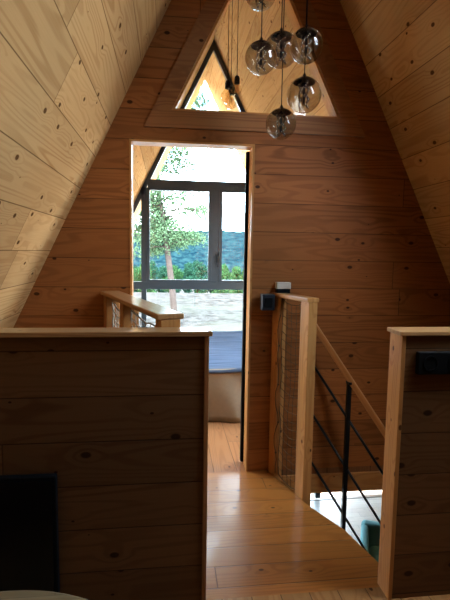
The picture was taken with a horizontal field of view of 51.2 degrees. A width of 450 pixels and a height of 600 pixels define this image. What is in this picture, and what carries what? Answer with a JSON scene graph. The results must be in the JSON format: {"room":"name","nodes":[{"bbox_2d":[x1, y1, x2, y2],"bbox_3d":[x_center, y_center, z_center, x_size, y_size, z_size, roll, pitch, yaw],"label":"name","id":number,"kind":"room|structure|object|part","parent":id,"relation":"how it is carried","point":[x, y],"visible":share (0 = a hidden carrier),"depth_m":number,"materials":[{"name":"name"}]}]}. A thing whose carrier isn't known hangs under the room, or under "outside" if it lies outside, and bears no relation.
{"room":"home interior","nodes":[
{"label":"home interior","id":0,"kind":"room"},
{"bbox_2d":[0,0,214,327],"bbox_3d":[-1.298,0.116,2.537,3.098,6.212,9.900,0,6,-7],"label":"wall","id":1,"kind":"structure","parent":0,"point":[68,67],"depth_m":2.06,"materials":[{"name":"brown wood"}]},
{"bbox_2d":[133,40,244,326],"bbox_3d":[-0.172,-1.203,6.110,4.026,4.146,0.124,0,6,-7],"label":"window","id":2,"kind":"structure","parent":1,"relation":"in","point":[216,189],"depth_m":6.08,"materials":[{"name":"metal"}]},
{"bbox_3d":[-0.593,-0.834,6.103,0.845,1.200,0.060,0,6,-7],"label":"sash","id":3,"kind":"part","parent":2,"relation":"part of","materials":[{"name":"glass"}]},
{"bbox_3d":[0.285,-0.831,6.211,0.745,1.200,0.060,0,6,-7],"label":"sash","id":4,"kind":"part","parent":2,"relation":"part of","materials":[{"name":"glass"}]},
{"bbox_2d":[221,18,232,103],"bbox_3d":[0.031,-2.291,3.918,0.116,1.264,0.116,0,6,-7],"label":"pendant","id":5,"kind":"object","parent":1,"relation":"hanging from","point":[227,83],"visible":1,"depth_m":3.95,"materials":[{"name":"black plastic"}]},
{"bbox_2d":[225,80,230,89],"bbox_3d":[0.024,-1.819,3.966,0.048,0.075,0.048,0,6,-7],"label":"socket","id":6,"kind":"object","parent":5,"relation":"attached to","point":[227,84],"depth_m":3.95,"materials":[{"name":"black plastic"}]},
{"bbox_3d":[0.032,-2.387,3.909,0.006,1.071,0.005,-3,7,-36],"label":"cord","id":7,"kind":"part","parent":5,"relation":"part of","materials":[{"name":"black plastic"}]},
{"bbox_2d":[224,0,237,108],"bbox_3d":[0.063,-2.393,4.164,0.120,1.360,0.120,0,6,-7],"label":"pendant","id":8,"kind":"object","parent":1,"relation":"hanging from","point":[231,91],"visible":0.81,"depth_m":4.20,"materials":[{"name":"black plastic"}]},
{"bbox_2d":[228,86,233,95],"bbox_3d":[0.054,-1.877,4.217,0.048,0.075,0.048,0,6,-7],"label":"socket","id":9,"kind":"object","parent":8,"relation":"attached to","point":[231,91],"depth_m":4.20,"materials":[{"name":"black plastic"}]},
{"bbox_3d":[0.064,-2.491,4.155,0.006,1.163,0.005,-3,7,-36],"label":"cord","id":10,"kind":"part","parent":8,"relation":"part of","materials":[{"name":"black plastic"}]},
{"bbox_2d":[245,0,276,75],"bbox_3d":[0.182,-1.857,2.159,0.152,1.575,0.152,0,6,-7],"label":"globe pendant","id":11,"kind":"object","parent":1,"relation":"hanging from","point":[261,45],"visible":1,"depth_m":2.22,"materials":[{"name":"clear glass"}]},
{"bbox_2d":[259,46,262,67],"bbox_3d":[0.171,-1.155,2.230,0.015,0.095,0.015,0,6,-7],"label":"bulb","id":12,"kind":"object","parent":11,"relation":"attached to","point":[260,47],"depth_m":2.22,"materials":[{"name":"glass"}]},
{"bbox_3d":[0.183,-1.915,2.153,0.005,1.358,0.005,0,6,-7],"label":"cord","id":13,"kind":"part","parent":11,"relation":"part of","materials":[{"name":"black plastic"}]},
{"bbox_2d":[310,493,381,500],"bbox_3d":[-0.224,1.941,6.454,5.961,1.820,0.070,0,6,-7],"label":"window","id":14,"kind":"structure","parent":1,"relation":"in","point":[316,495],"depth_m":6.77,"materials":[{"name":"white"}]},
{"bbox_2d":[0,327,449,599],"bbox_3d":[0.327,0.711,1.998,4.037,1.189,0.130,0,6,-7],"label":"wall","id":15,"kind":"structure","parent":0,"point":[119,415],"depth_m":1.89,"materials":[{"name":"brown wood"}]},
{"bbox_2d":[0,473,59,592],"bbox_3d":[-0.969,0.933,1.814,0.625,0.514,0.035,0,6,-7],"label":"television","id":16,"kind":"object","parent":15,"relation":"attached to","point":[29,531],"visible":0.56,"depth_m":1.82,"materials":[{"name":"black plastic"}]},
{"bbox_2d":[415,351,449,374],"bbox_3d":[0.960,0.261,1.964,0.334,0.095,0.028,0,6,-7],"label":"electrical outlet","id":17,"kind":"object","parent":15,"relation":"attached to","point":[427,362],"visible":1,"depth_m":1.94,"materials":[{"name":"black plastic"}]},
{"bbox_2d":[13,0,449,470],"bbox_3d":[0.199,-0.895,3.081,4.038,4.160,0.100,0,6,-7],"label":"wall","id":18,"kind":"structure","parent":0,"point":[340,220],"depth_m":3.12,"materials":[{"name":"brown wood"}]},
{"bbox_2d":[129,139,254,470],"bbox_3d":[-0.225,0.084,3.133,0.793,2.190,0.116,0,6,-7],"label":"door frame","id":19,"kind":"structure","parent":18,"relation":"in","point":[140,142],"depth_m":3.06,"materials":[{"name":"brown wood"}]},
{"bbox_2d":[240,152,249,461],"bbox_3d":[0.526,0.087,3.314,0.808,2.170,0.040,0,6,-7],"label":"sliding door","id":20,"kind":"structure","parent":18,"relation":"in","point":[247,153],"depth_m":3.25,"materials":[{"name":"black metal"}]},
{"bbox_2d":[144,0,364,136],"bbox_3d":[0.214,-1.801,2.984,1.434,1.450,0.122,0,6,-7],"label":"window","id":21,"kind":"structure","parent":18,"relation":"in","point":[342,120],"depth_m":2.97,"materials":[{"name":"brown wood"}]},
{"bbox_2d":[275,282,290,292],"bbox_3d":[0.383,-0.076,3.110,0.095,0.082,0.055,0,6,-7],"label":"wall device","id":22,"kind":"object","parent":18,"relation":"attached to","point":[280,287],"visible":0.83,"depth_m":3.08,"materials":[{"name":"white plastic"}]},
{"bbox_2d":[246,0,274,11],"bbox_3d":[0.184,-2.048,2.240,0.153,1.257,0.153,0,6,-7],"label":"globe pendant","id":23,"kind":"object","parent":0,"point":[256,1],"visible":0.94,"depth_m":2.31,"materials":[{"name":"clear glass"}]},
{"bbox_2d":[205,0,449,282],"bbox_3d":[1.777,0.126,2.915,3.098,6.212,9.900,0,6,-7],"label":"wall","id":24,"kind":"structure","parent":0,"point":[403,45],"depth_m":2.95,"materials":[{"name":"brown wood"}]},
{"bbox_2d":[233,0,241,92],"bbox_3d":[0.112,-2.404,4.038,0.090,1.239,0.090,0,6,-7],"label":"pendant","id":25,"kind":"object","parent":24,"relation":"hanging from","point":[236,79],"visible":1,"depth_m":4.07,"materials":[{"name":"black plastic"}]},
{"bbox_2d":[234,75,239,84],"bbox_3d":[0.105,-1.916,4.088,0.048,0.075,0.048,0,6,-7],"label":"socket","id":26,"kind":"object","parent":25,"relation":"attached to","point":[236,80],"depth_m":4.07,"materials":[{"name":"black plastic"}]},
{"bbox_3d":[0.113,-2.486,4.029,0.005,1.074,0.006,-1,6,-18],"label":"cord","id":27,"kind":"part","parent":25,"relation":"part of","materials":[{"name":"black plastic"}]},
{"bbox_2d":[266,0,295,139],"bbox_3d":[0.323,-1.865,2.499,0.167,1.966,0.167,0,6,-7],"label":"globe pendant","id":28,"kind":"object","parent":24,"relation":"hanging from","point":[281,111],"visible":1,"depth_m":2.57,"materials":[{"name":"clear glass"}]},
{"bbox_2d":[280,113,282,131],"bbox_3d":[0.309,-0.976,2.590,0.015,0.104,0.015,0,6,-7],"label":"socket","id":29,"kind":"object","parent":28,"relation":"attached to","point":[281,123],"depth_m":2.58,"materials":[{"name":"metal"}]},
{"bbox_3d":[0.324,-1.931,2.492,0.005,1.732,0.005,0,6,-7],"label":"cord","id":30,"kind":"part","parent":28,"relation":"part of","materials":[{"name":"black plastic"}]},
{"bbox_2d":[265,0,297,68],"bbox_3d":[0.298,-2.055,2.314,0.176,1.748,0.176,0,6,-7],"label":"globe pendant","id":31,"kind":"object","parent":24,"relation":"hanging from","point":[281,36],"visible":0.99,"depth_m":2.38,"materials":[{"name":"clear glass"}]},
{"bbox_2d":[279,37,282,59],"bbox_3d":[0.285,-1.280,2.393,0.015,0.110,0.015,0,6,-7],"label":"bulb","id":32,"kind":"object","parent":31,"relation":"attached to","point":[280,38],"depth_m":2.39,"materials":[{"name":"glass"}]},
{"bbox_2d":[287,0,320,113],"bbox_3d":[0.426,-1.816,2.395,0.181,1.666,0.181,0,6,-7],"label":"globe pendant","id":33,"kind":"object","parent":24,"relation":"hanging from","point":[304,81],"visible":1,"depth_m":2.46,"materials":[{"name":"clear glass"}]},
{"bbox_2d":[302,83,305,104],"bbox_3d":[0.415,-1.084,2.470,0.015,0.113,0.015,0,6,-7],"label":"socket","id":34,"kind":"object","parent":33,"relation":"attached to","point":[303,92],"depth_m":2.46,"materials":[{"name":"metal"}]},
{"bbox_2d":[289,0,322,64],"bbox_3d":[0.395,-1.935,2.146,0.159,1.637,0.159,0,6,-7],"label":"globe pendant","id":35,"kind":"object","parent":24,"relation":"hanging from","point":[306,32],"visible":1,"depth_m":2.21,"materials":[{"name":"clear glass"}]},
{"bbox_2d":[304,34,307,55],"bbox_3d":[0.383,-1.206,2.220,0.015,0.100,0.015,0,6,-7],"label":"bulb","id":36,"kind":"object","parent":35,"relation":"attached to","point":[305,35],"depth_m":2.21,"materials":[{"name":"glass"}]},
{"bbox_3d":[0.383,-1.200,2.221,0.159,0.159,0.159,0,6,-7],"label":"glass globe","id":37,"kind":"part","parent":35,"relation":"part of"},
{"bbox_2d":[281,471,382,493],"bbox_3d":[1.248,1.290,3.374,1.907,0.132,0.021,0,6,-7],"label":"trim","id":38,"kind":"structure","parent":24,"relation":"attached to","point":[369,480],"depth_m":3.31,"materials":[{"name":"brown wood"}]},
{"bbox_2d":[206,422,449,599],"bbox_3d":[0.330,1.373,2.158,4.144,0.160,8.500,0,6,-7],"label":"floor","id":39,"kind":"structure","parent":0,"point":[263,539],"depth_m":2.44,"materials":[{"name":"brown wood"}]},
{"bbox_2d":[0,590,87,599],"bbox_3d":[-0.580,1.155,0.920,1.000,0.502,1.000,0,6,-7],"label":"round table","id":40,"kind":"object","parent":39,"relation":"on","point":[16,594],"visible":1,"depth_m":1.36,"materials":[{"name":"beige wood"}]},
{"bbox_2d":[101,291,183,326],"bbox_3d":[-0.489,0.620,2.534,0.118,1.249,1.188,-2,6,-26],"label":"guard","id":41,"kind":"object","parent":39,"relation":"on","point":[121,309],"visible":0.09,"depth_m":2.51,"materials":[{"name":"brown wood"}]},
{"bbox_3d":[-0.725,0.576,3.022,0.086,1.218,0.075,-2,6,-26],"label":"post","id":42,"kind":"part","parent":41,"relation":"part of","materials":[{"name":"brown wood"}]},
{"bbox_3d":[-0.530,0.620,2.619,0.086,1.218,0.075,-2,6,-26],"label":"post","id":43,"kind":"part","parent":41,"relation":"part of","materials":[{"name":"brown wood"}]},
{"bbox_3d":[-0.250,0.684,2.038,0.086,1.218,0.075,-2,6,-26],"label":"post","id":44,"kind":"part","parent":41,"relation":"part of","materials":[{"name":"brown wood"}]},
{"bbox_2d":[208,331,241,422],"bbox_3d":[0.010,0.733,5.033,2.171,0.520,1.880,0,6,-7],"label":"bed","id":45,"kind":"object","parent":39,"relation":"on","point":[225,347],"visible":0.12,"depth_m":4.14,"materials":[{"name":"beige fabric"}]},
{"bbox_2d":[209,331,241,372],"bbox_3d":[0.012,0.509,5.019,2.171,0.071,1.860,0,6,-7],"label":"blanket","id":46,"kind":"object","parent":45,"relation":"on","point":[225,347],"depth_m":4.64,"materials":[{"name":"blue fabric"}]},
{"bbox_2d":[268,292,318,505],"bbox_3d":[0.415,0.663,3.032,0.085,1.398,0.440,-2,6,-26],"label":"guard","id":47,"kind":"object","parent":39,"relation":"attached to","point":[308,317],"visible":0.95,"depth_m":2.90,"materials":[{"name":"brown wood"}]},
{"bbox_2d":[260,294,274,310],"bbox_3d":[0.277,0.013,3.064,0.084,0.104,0.080,0,6,-7],"label":"switch box","id":48,"kind":"object","parent":47,"relation":"attached to","point":[267,301],"visible":1,"depth_m":3.03,"materials":[{"name":"black plastic"}]},
{"bbox_3d":[0.351,0.660,3.179,0.062,1.372,0.075,-2,6,-26],"label":"post","id":49,"kind":"part","parent":47,"relation":"part of","materials":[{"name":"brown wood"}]},
{"bbox_3d":[0.427,-0.019,2.963,0.082,0.026,0.440,-2,6,-26],"label":"cap rail","id":50,"kind":"part","parent":47,"relation":"part of","materials":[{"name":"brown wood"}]},
{"bbox_3d":[0.493,0.692,2.883,0.062,1.372,0.085,-2,6,-26],"label":"post","id":51,"kind":"part","parent":47,"relation":"part of","materials":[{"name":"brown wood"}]},
{"bbox_2d":[310,497,381,544],"bbox_3d":[0.274,3.357,2.358,5.981,0.150,8.500,0,6,-7],"label":"floor","id":52,"kind":"structure","parent":0,"point":[357,509],"depth_m":6.44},
{"bbox_2d":[312,324,384,550],"bbox_3d":[0.934,1.673,3.068,0.953,3.078,0.078,4,7,31],"label":"stair handrail","id":53,"kind":"object","parent":52,"relation":"on","point":[351,384],"visible":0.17,"depth_m":3.06,"materials":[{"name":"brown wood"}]},
{"bbox_3d":[0.780,1.865,3.167,0.026,2.670,0.026,0,6,-7],"label":"post","id":54,"kind":"part","parent":53,"relation":"part of","materials":[{"name":"black metal"}]},
{"bbox_3d":[0.956,0.757,2.970,0.935,1.236,0.032,4,7,28],"label":"handrail","id":55,"kind":"part","parent":53,"relation":"part of","materials":[{"name":"brown wood"}]},
{"bbox_2d":[360,520,379,561],"bbox_3d":[1.973,2.751,4.574,1.271,0.660,0.822,3,6,16],"label":"sofa","id":56,"kind":"object","parent":52,"relation":"on","point":[370,530],"visible":0.15,"depth_m":4.93,"materials":[{"name":"teal fabric"}]},
{"bbox_3d":[1.386,2.695,4.686,0.075,0.570,0.720,3,6,16],"label":"armrest","id":57,"kind":"part","parent":56,"relation":"part of","materials":[{"name":"teal fabric"}]},
{"bbox_3d":[2.068,2.679,4.895,1.270,0.580,0.140,3,6,16],"label":"backrest","id":58,"kind":"part","parent":56,"relation":"part of","materials":[{"name":"teal fabric"}]},
{"bbox_2d":[369,546,378,561],"bbox_3d":[1.680,2.668,4.546,0.555,0.220,0.580,3,6,16],"label":"seat cushion","id":59,"kind":"object","parent":56,"relation":"on","point":[373,550],"depth_m":4.74,"materials":[{"name":"teal fabric"}]},
{"label":"outside","id":60,"kind":"structure","parent":0,"visible":0},
{"bbox_2d":[133,289,242,330],"bbox_3d":[-14.392,-3.918,117.344,320.000,9.120,296.000,0,6,-7],"label":"ground","id":61,"kind":"structure","parent":60,"point":[216,311],"depth_m":31.15,"materials":[{"name":"white snow"}]},
{"bbox_2d":[133,265,140,291],"bbox_3d":[-11.843,-2.326,63.395,2.574,4.793,2.723,6,8,40],"label":"deciduous tree","id":62,"kind":"object","parent":61,"relation":"on","point":[134,290],"visible":0.1,"depth_m":63.23,"materials":[{"name":"green plant"}]},
{"bbox_2d":[133,264,156,292],"bbox_3d":[-9.542,-2.388,54.896,2.695,4.641,2.668,5,7,34],"label":"deciduous tree","id":63,"kind":"object","parent":61,"relation":"on","point":[136,274],"visible":0.16,"depth_m":54.66,"materials":[{"name":"green plant"}]},
{"bbox_2d":[147,260,158,291],"bbox_3d":[-11.538,-3.001,73.238,2.723,6.693,2.574,4,6,26],"label":"deciduous tree","id":64,"kind":"object","parent":61,"relation":"on","point":[154,273],"visible":0.23,"depth_m":72.70,"materials":[{"name":"green plant"}]},
{"bbox_2d":[156,265,167,292],"bbox_3d":[-8.663,-2.395,64.578,2.723,4.908,2.574,5,7,35],"label":"deciduous tree","id":65,"kind":"object","parent":61,"relation":"on","point":[162,273],"visible":0.36,"depth_m":63.84,"materials":[{"name":"green plant"}]},
{"bbox_2d":[162,265,183,292],"bbox_3d":[-6.535,-2.287,56.692,2.752,4.046,2.764,3,6,19],"label":"deciduous tree","id":66,"kind":"object","parent":61,"relation":"on","point":[176,272],"visible":0.3,"depth_m":56.33,"materials":[{"name":"green plant"}]},
{"bbox_2d":[174,265,181,292],"bbox_3d":[-7.809,-2.597,72.397,2.723,5.923,2.574,2,6,15],"label":"deciduous tree","id":67,"kind":"object","parent":61,"relation":"on","point":[177,290],"visible":0.06,"depth_m":71.99,"materials":[{"name":"green plant"}]},
{"bbox_2d":[133,82,228,310],"bbox_3d":[-2.567,-6.832,24.082,9.646,16.406,7.507,1,6,-4],"label":"pine tree","id":68,"kind":"object","parent":61,"relation":"on","point":[162,224],"visible":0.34,"depth_m":24.30,"materials":[{"name":"green plant"}]},
{"bbox_2d":[180,262,194,292],"bbox_3d":[-5.042,-2.611,62.679,2.723,5.091,2.574,6,8,42],"label":"deciduous tree","id":69,"kind":"object","parent":61,"relation":"on","point":[188,270],"visible":0.38,"depth_m":62.06,"materials":[{"name":"green plant"}]},
{"bbox_2d":[186,260,207,292],"bbox_3d":[-3.178,-2.510,55.103,2.574,4.432,2.723,6,8,41],"label":"deciduous tree","id":70,"kind":"object","parent":61,"relation":"on","point":[201,270],"visible":0.51,"depth_m":54.84,"materials":[{"name":"green plant"}]},
{"bbox_2d":[205,265,213,292],"bbox_3d":[-1.773,-2.516,64.817,2.574,5.059,2.723,-2,7,-26],"label":"deciduous tree","id":71,"kind":"object","parent":61,"relation":"on","point":[206,275],"visible":0.05,"depth_m":64.94,"materials":[{"name":"green plant"}]},
{"bbox_2d":[211,264,234,292],"bbox_3d":[-0.137,-2.241,55.948,2.695,4.248,2.668,3,6,19],"label":"deciduous tree","id":72,"kind":"object","parent":61,"relation":"on","point":[225,271],"visible":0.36,"depth_m":55.40,"materials":[{"name":"green plant"}]},
{"bbox_2d":[230,266,242,292],"bbox_3d":[1.793,-2.245,63.721,2.668,4.951,2.695,1,6,0],"label":"deciduous tree","id":73,"kind":"object","parent":61,"relation":"on","point":[237,272],"visible":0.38,"depth_m":63.24,"materials":[{"name":"green plant"}]},
{"bbox_2d":[311,490,381,496],"bbox_3d":[-0.597,2.487,13.008,34.000,0.490,12.680,0,6,-7],"label":"terrace","id":74,"kind":"object","parent":61,"relation":"on","point":[370,492],"depth_m":7.02,"materials":[{"name":"white"}]},
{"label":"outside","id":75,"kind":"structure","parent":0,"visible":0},
{"bbox_2d":[133,230,243,279],"bbox_3d":[7.669,-27.101,266.518,600.000,26.888,150.000,0,6,-7],"label":"hill","id":76,"kind":"structure","parent":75,"point":[232,241],"depth_m":220.51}
]}

